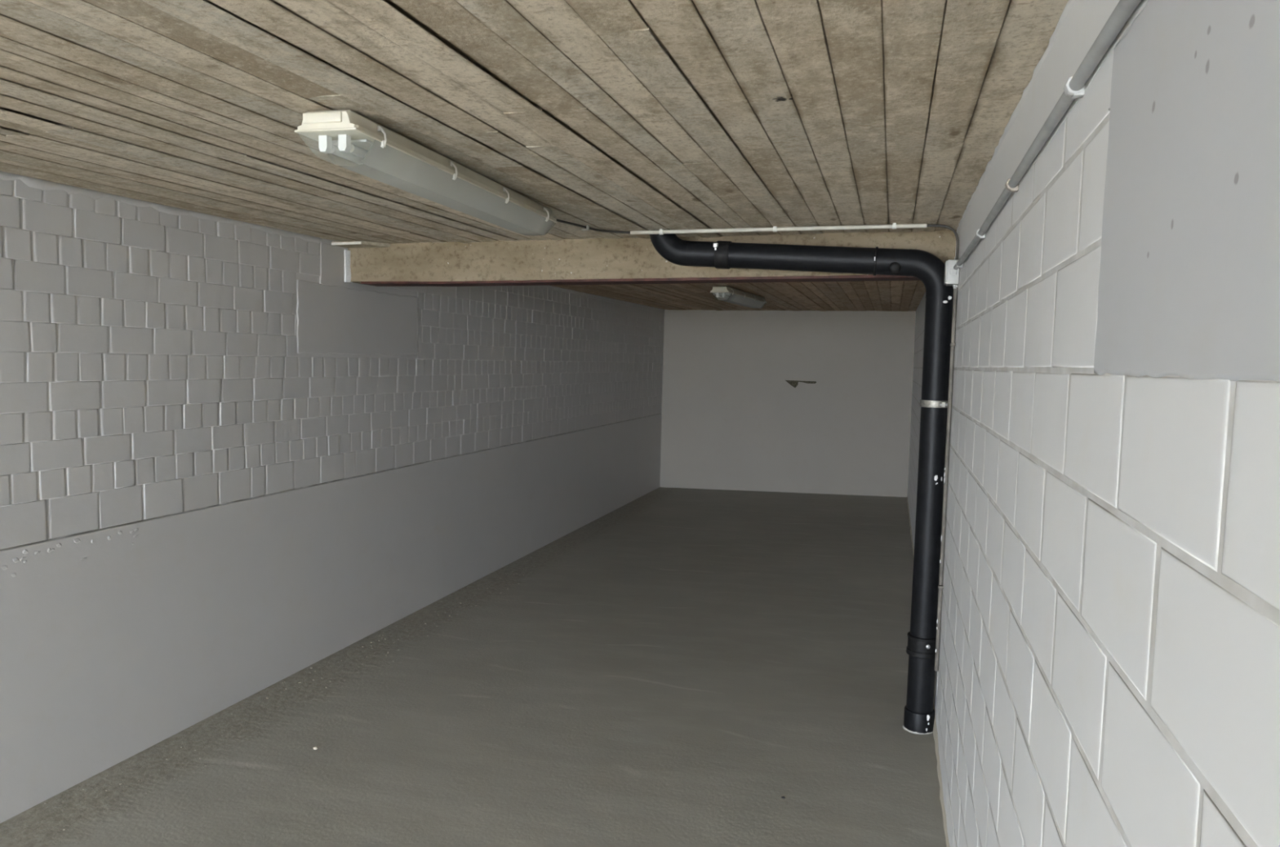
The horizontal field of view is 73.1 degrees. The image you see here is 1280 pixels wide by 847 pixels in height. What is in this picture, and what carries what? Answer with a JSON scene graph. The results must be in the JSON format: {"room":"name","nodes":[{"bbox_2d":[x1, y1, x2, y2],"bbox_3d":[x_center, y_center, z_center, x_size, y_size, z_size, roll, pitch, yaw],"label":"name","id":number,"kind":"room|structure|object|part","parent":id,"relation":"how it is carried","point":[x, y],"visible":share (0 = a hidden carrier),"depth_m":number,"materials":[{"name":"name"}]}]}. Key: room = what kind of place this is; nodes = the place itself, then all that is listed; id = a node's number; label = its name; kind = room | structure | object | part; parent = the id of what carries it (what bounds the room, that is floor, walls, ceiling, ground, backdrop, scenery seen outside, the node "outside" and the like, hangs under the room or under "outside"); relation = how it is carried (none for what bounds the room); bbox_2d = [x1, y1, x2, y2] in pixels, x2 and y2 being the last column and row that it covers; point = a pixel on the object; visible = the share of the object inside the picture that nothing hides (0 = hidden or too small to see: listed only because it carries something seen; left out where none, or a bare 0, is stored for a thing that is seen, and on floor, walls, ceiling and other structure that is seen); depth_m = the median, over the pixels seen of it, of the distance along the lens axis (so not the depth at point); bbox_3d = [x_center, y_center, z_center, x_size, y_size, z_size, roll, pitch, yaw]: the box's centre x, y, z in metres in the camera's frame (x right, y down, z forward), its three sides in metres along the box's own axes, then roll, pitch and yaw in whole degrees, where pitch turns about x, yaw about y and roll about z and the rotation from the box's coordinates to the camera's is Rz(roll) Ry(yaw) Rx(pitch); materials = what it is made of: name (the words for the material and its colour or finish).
{"room":"basement garage","nodes":[
{"label":"basement garage","id":0,"kind":"room"},
{"bbox_2d":[0,170,664,823],"bbox_3d":[-2.529,0.294,4.369,0.312,3.062,19.921,3,4,16],"label":"wall","id":1,"kind":"structure","parent":0,"point":[230,463],"depth_m":4.80,"materials":[{"name":"white brick"}]},
{"bbox_2d":[0,487,946,846],"bbox_3d":[-0.624,1.758,3.846,4.020,0.310,19.800,3,4,16],"label":"floor","id":2,"kind":"structure","parent":0,"point":[707,659],"depth_m":4.60,"materials":[{"name":"paint"}]},
{"bbox_2d":[0,539,588,840],"bbox_3d":[-1.512,1.481,6.435,0.583,0.021,6.685,3,4,16],"label":"grit","id":3,"kind":"object","parent":2,"relation":"on","point":[567,540],"visible":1,"depth_m":5.38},
{"bbox_2d":[0,0,1068,311],"bbox_3d":[-0.574,-1.100,3.697,4.250,0.467,19.900,3,4,16],"label":"ceiling","id":4,"kind":"structure","parent":0,"point":[614,115],"depth_m":2.38,"materials":[{"name":"wood"}]},
{"bbox_2d":[331,240,390,248],"bbox_3d":[-1.793,-1.149,5.530,0.330,0.024,0.188,3,4,16],"label":"board","id":5,"kind":"object","parent":4,"relation":"attached to","point":[348,244],"visible":1,"depth_m":5.50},
{"bbox_2d":[294,109,557,235],"bbox_3d":[-0.683,-0.882,3.257,0.215,0.128,1.730,2,5,13],"label":"lamp","id":6,"kind":"object","parent":4,"relation":"attached to","point":[371,149],"visible":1,"depth_m":2.82,"materials":[{"name":"white plastic"}]},
{"bbox_3d":[-0.890,-0.859,2.422,0.122,0.029,0.012,2,5,13],"label":"plate","id":7,"kind":"part","parent":6,"relation":"part of","materials":[{"name":"white plastic"}]},
{"bbox_2d":[345,147,551,235],"bbox_3d":[-0.684,-0.852,3.260,0.184,0.068,1.712,2,5,13],"label":"diffuser","id":8,"kind":"object","parent":6,"relation":"attached to","point":[404,169],"depth_m":3.01,"materials":[{"name":"white"}]},
{"bbox_2d":[581,225,589,231],"bbox_3d":[-0.291,-1.045,4.607,0.037,0.026,0.025,3,4,16],"label":"clip","id":9,"kind":"object","parent":4,"relation":"attached to","point":[587,228],"visible":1,"depth_m":4.60,"materials":[{"name":"white plastic"}]},
{"bbox_2d":[556,218,630,233],"bbox_3d":[-0.286,-1.036,4.537,0.144,0.030,0.626,5,5,40],"label":"cable","id":10,"kind":"object","parent":4,"relation":"attached to","point":[557,220],"visible":0.94,"depth_m":4.67,"materials":[{"name":"grey plastic"}]},
{"bbox_2d":[344,229,956,286],"bbox_3d":[-0.107,-0.974,5.204,3.771,0.268,0.231,3,4,17],"label":"ceiling beam","id":11,"kind":"structure","parent":4,"relation":"attached to","point":[625,260],"depth_m":5.20,"materials":[{"name":"concrete"}]},
{"bbox_2d":[710,286,766,308],"bbox_3d":[1.081,-1.342,9.260,0.215,0.128,1.730,3,5,20],"label":"lamp","id":12,"kind":"object","parent":4,"relation":"attached to","point":[726,294],"visible":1,"depth_m":8.91,"materials":[{"name":"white plastic"}]},
{"bbox_3d":[0.772,-1.324,8.458,0.122,0.029,0.012,3,5,20],"label":"plate","id":13,"kind":"part","parent":12,"relation":"part of","materials":[{"name":"white plastic"}]},
{"bbox_2d":[718,293,764,308],"bbox_3d":[1.081,-1.312,9.263,0.184,0.068,1.712,3,5,20],"label":"diffuser","id":14,"kind":"object","parent":12,"relation":"attached to","point":[744,300],"depth_m":9.11,"materials":[{"name":"white"}]},
{"bbox_2d":[630,222,926,235],"bbox_3d":[0.684,-1.014,4.501,1.541,0.032,0.031,3,4,17],"label":"cable conduit","id":15,"kind":"object","parent":4,"relation":"attached to","point":[894,226],"visible":1,"depth_m":4.48,"materials":[{"name":"beige plastic"}]},
{"bbox_2d":[659,309,915,497],"bbox_3d":[2.186,-0.299,13.225,4.070,3.200,0.300,3,4,16],"label":"wall","id":16,"kind":"structure","parent":0,"point":[811,402],"depth_m":13.05,"materials":[{"name":"white paint"}]},
{"bbox_2d":[907,0,1279,846],"bbox_3d":[1.393,0.472,3.304,0.310,3.050,20.051,3,4,16],"label":"wall","id":17,"kind":"structure","parent":0,"point":[1108,675],"depth_m":1.14,"materials":[{"name":"white brick"}]},
{"bbox_2d":[648,229,953,734],"bbox_3d":[0.798,0.258,4.660,1.628,2.663,0.174,3,4,16],"label":"drain pipe","id":18,"kind":"object","parent":17,"relation":"attached to","point":[919,713],"visible":0.91,"depth_m":4.44,"materials":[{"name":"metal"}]},
{"bbox_2d":[903,705,934,733],"bbox_3d":[1.471,1.560,4.551,0.153,0.116,0.153,3,4,16],"label":"socket","id":19,"kind":"object","parent":18,"relation":"attached to","point":[916,721],"depth_m":4.49,"materials":[{"name":"black plastic"}]},
{"bbox_2d":[906,495,950,846],"bbox_3d":[1.159,1.660,3.209,0.024,0.110,19.590,3,4,16],"label":"baseboard","id":20,"kind":"structure","parent":17,"relation":"attached to","point":[935,729],"depth_m":4.03,"materials":[{"name":"paint"}]},
{"bbox_2d":[934,287,957,671],"bbox_3d":[1.533,0.297,4.328,0.024,1.940,0.046,3,4,16],"label":"cable conduit","id":21,"kind":"object","parent":17,"relation":"attached to","point":[953,344],"visible":1,"depth_m":4.32,"materials":[{"name":"white paint"}]},
{"bbox_2d":[943,257,959,288],"bbox_3d":[1.533,-0.741,4.245,0.064,0.154,0.112,3,4,16],"label":"junction box","id":22,"kind":"object","parent":17,"relation":"attached to","point":[951,275],"visible":0.92,"depth_m":4.20,"materials":[{"name":"grey plastic"}]},
{"bbox_2d":[926,224,959,259],"bbox_3d":[1.483,-0.893,4.254,0.169,0.179,0.026,3,4,23],"label":"cable","id":23,"kind":"object","parent":22,"relation":"attached to","point":[927,225],"visible":1,"depth_m":4.23,"materials":[{"name":"grey plastic"}]},
{"bbox_3d":[1.508,-0.743,4.255,0.010,0.110,0.098,3,4,16],"label":"lid","id":24,"kind":"part","parent":22,"relation":"part of","materials":[{"name":"grey plastic"}]},
{"bbox_2d":[953,0,1141,270],"bbox_3d":[0.561,-0.535,0.845,0.034,0.049,7.000,3,4,16],"label":"cable conduit","id":25,"kind":"object","parent":17,"relation":"attached to","point":[1073,88],"visible":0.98,"depth_m":1.52,"materials":[{"name":"grey plastic"}]}
]}

